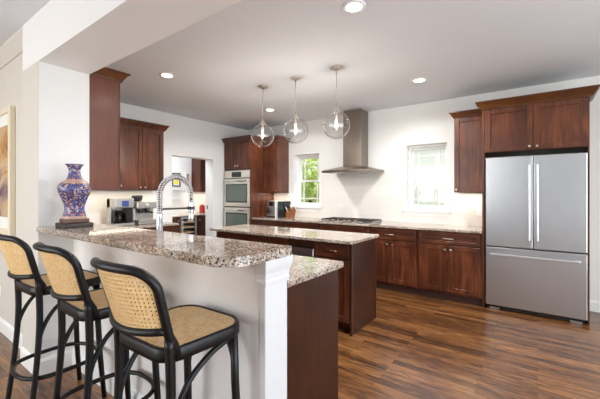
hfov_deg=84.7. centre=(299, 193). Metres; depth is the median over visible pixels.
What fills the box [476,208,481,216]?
wall outlet
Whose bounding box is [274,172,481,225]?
backsplash
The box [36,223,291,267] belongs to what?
countertop
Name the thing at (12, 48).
trim
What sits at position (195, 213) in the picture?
countertop
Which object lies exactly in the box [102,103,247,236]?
wall
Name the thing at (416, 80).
recessed light
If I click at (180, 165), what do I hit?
wall
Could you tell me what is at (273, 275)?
trim
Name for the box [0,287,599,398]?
floor
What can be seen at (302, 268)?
countertop
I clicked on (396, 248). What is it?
base cabinet
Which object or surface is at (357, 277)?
kitchen island
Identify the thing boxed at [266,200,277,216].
countertop appliance
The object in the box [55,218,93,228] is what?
stand
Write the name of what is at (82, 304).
bar stool
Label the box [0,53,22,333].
wall
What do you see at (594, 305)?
baseboard
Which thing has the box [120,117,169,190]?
upper cabinet
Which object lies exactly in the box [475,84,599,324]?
tall cabinet
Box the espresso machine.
[132,195,157,224]
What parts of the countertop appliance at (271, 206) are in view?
trim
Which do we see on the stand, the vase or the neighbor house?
the vase
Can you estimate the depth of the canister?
7.46 m
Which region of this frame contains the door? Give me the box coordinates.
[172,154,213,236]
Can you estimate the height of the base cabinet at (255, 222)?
0.884 m
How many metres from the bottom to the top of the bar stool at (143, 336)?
1.132 m
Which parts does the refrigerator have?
door, handle, kick plate, freezer drawer, handle, door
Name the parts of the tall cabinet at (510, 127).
door, crown, door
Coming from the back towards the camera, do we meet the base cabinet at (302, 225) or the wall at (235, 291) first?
the base cabinet at (302, 225)
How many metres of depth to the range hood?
5.30 m
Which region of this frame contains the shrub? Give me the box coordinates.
[302,158,318,202]
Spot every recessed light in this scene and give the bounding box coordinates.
[159,72,174,77]
[342,0,365,12]
[412,78,426,82]
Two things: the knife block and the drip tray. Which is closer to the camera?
the drip tray
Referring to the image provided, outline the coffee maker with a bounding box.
[107,198,134,225]
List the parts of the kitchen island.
drawer, drawer, microwave drawer, drawer, door, edge trim, panel, edge trim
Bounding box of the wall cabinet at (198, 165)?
[192,159,205,191]
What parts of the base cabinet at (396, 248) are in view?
door, drawer, door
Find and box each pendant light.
[251,85,273,146]
[283,76,307,143]
[323,66,349,138]
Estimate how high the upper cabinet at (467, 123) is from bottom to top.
1.055 m
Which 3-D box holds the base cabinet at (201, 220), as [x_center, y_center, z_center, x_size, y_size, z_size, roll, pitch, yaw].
[-2.038,0.919,7.858,0.650,0.884,1.440,0,0,36]
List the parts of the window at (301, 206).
sill, frame, sash, sash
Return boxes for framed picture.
[172,173,179,186]
[185,173,189,181]
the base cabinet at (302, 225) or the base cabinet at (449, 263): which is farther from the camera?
the base cabinet at (302, 225)
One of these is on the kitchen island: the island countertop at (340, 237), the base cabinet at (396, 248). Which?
the island countertop at (340, 237)
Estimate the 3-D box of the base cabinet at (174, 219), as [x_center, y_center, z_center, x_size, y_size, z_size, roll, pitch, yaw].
[-2.873,0.919,6.700,0.650,0.884,0.605,0,0,36]
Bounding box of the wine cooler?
[180,216,196,234]
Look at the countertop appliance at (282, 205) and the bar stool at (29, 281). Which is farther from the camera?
the countertop appliance at (282, 205)
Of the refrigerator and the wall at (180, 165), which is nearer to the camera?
the refrigerator
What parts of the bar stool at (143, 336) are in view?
leg, frame, rail, leg, seat frame, seat, leg, leg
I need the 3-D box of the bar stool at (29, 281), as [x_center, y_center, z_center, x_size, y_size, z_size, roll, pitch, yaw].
[-1.599,0.797,2.105,0.417,1.132,0.539,0,0,34]
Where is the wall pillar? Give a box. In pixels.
[23,61,38,353]
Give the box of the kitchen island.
[216,231,375,335]
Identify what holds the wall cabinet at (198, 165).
attached to the wall at (180, 165)
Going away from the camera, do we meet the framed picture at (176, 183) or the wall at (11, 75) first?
the wall at (11, 75)
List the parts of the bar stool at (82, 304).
leg, frame, rail, leg, seat frame, seat, leg, leg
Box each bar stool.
[0,234,106,398]
[32,242,160,398]
[90,257,239,398]
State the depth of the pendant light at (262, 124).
4.15 m
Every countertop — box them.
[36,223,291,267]
[123,222,343,287]
[172,212,205,216]
[209,224,378,244]
[252,216,481,233]
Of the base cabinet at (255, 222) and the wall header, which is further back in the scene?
the base cabinet at (255, 222)
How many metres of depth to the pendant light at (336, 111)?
3.53 m
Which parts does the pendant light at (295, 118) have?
stem, globe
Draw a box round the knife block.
[286,204,295,217]
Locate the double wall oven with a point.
(237, 184)
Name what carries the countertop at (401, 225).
on the base cabinet at (255, 222)
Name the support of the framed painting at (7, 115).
attached to the wall at (11, 75)
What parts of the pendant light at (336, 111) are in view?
stem, globe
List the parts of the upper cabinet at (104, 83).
crown, door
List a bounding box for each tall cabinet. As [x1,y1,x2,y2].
[222,135,273,224]
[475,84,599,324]
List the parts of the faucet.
post, holder arm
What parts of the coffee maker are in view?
control panel, water tank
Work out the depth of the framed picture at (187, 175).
7.61 m
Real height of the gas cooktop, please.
0.040 m
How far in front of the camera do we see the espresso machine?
4.82 m
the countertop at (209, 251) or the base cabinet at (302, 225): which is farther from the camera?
the base cabinet at (302, 225)
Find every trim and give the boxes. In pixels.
[0,26,22,69]
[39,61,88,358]
[255,255,292,398]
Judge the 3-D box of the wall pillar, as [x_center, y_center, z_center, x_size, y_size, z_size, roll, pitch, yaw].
[-1.996,0.186,2.698,0.361,2.349,0.345,0,0,36]
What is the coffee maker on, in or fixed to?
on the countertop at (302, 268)
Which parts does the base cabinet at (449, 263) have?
door, drawer, door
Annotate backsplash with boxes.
[89,191,152,224]
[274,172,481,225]
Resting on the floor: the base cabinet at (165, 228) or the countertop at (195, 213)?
the base cabinet at (165, 228)
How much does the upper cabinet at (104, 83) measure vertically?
1.040 m
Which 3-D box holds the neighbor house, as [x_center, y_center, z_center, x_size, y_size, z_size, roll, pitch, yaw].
[4.328,-0.389,10.442,4.600,4.300,4.800,0,0,36]
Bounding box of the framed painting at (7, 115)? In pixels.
[0,105,14,235]
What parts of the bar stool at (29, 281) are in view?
leg, rail, frame, leg, seat frame, seat, leg, leg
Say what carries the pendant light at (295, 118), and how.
hanging from the ceiling
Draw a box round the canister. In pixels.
[199,204,204,212]
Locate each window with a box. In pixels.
[291,154,321,211]
[402,143,450,216]
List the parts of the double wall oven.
handle, handle, glass, glass, oven door, oven door, control panel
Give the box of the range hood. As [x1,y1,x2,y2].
[322,108,383,173]
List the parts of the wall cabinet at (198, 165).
door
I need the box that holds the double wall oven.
[223,170,250,225]
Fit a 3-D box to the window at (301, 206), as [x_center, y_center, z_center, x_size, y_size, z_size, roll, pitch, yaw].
[0.165,-0.204,6.253,0.710,1.070,0.255,0,0,36]
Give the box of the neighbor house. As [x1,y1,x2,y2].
[414,149,444,204]
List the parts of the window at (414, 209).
sill, sash, sash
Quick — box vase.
[57,164,90,218]
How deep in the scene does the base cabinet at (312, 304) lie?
1.89 m
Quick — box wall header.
[23,0,241,73]
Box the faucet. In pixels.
[156,175,194,230]
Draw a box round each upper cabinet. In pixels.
[89,67,130,190]
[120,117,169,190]
[263,135,290,192]
[449,108,481,192]
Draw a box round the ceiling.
[0,0,599,129]
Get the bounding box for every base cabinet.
[140,225,176,232]
[172,217,179,232]
[197,215,205,235]
[253,219,283,226]
[284,221,319,229]
[287,269,338,398]
[320,224,364,232]
[365,226,418,294]
[418,230,481,305]
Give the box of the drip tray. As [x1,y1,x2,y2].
[133,219,155,224]
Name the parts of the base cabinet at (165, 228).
drawer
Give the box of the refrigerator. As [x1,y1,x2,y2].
[486,152,587,324]
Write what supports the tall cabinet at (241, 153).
on the floor
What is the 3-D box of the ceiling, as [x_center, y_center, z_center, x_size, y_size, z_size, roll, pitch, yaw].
[-0.538,-1.414,2.885,9.550,0.120,9.750,0,0,36]
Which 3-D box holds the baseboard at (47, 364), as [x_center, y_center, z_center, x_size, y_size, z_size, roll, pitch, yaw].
[-2.621,1.298,3.067,5.860,0.125,0.244,0,0,36]
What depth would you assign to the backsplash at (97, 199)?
4.71 m
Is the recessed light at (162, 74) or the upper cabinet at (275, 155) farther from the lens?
the upper cabinet at (275, 155)
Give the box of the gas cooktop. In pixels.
[318,217,381,223]
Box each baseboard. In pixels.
[0,317,143,398]
[590,300,599,312]
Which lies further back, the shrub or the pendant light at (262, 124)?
the shrub
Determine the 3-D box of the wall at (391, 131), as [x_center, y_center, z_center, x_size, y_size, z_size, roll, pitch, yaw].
[1.961,0.004,4.991,7.860,2.715,0.240,0,0,36]
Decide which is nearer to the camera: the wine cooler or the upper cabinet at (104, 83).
the upper cabinet at (104, 83)
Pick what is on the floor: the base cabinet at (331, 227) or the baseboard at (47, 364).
the base cabinet at (331, 227)
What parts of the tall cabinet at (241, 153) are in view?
door, crown, door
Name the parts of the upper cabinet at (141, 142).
door, crown, door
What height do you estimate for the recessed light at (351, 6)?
0.011 m
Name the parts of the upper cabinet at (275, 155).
door, crown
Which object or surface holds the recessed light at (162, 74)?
in the ceiling
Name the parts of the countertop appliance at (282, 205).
window panel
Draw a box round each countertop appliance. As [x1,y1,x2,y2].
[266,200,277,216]
[278,201,290,217]
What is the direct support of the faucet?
on the countertop at (302, 268)
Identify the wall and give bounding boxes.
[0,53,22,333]
[73,239,259,398]
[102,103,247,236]
[172,157,205,213]
[248,76,599,300]
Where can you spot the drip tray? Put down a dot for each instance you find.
(137, 221)

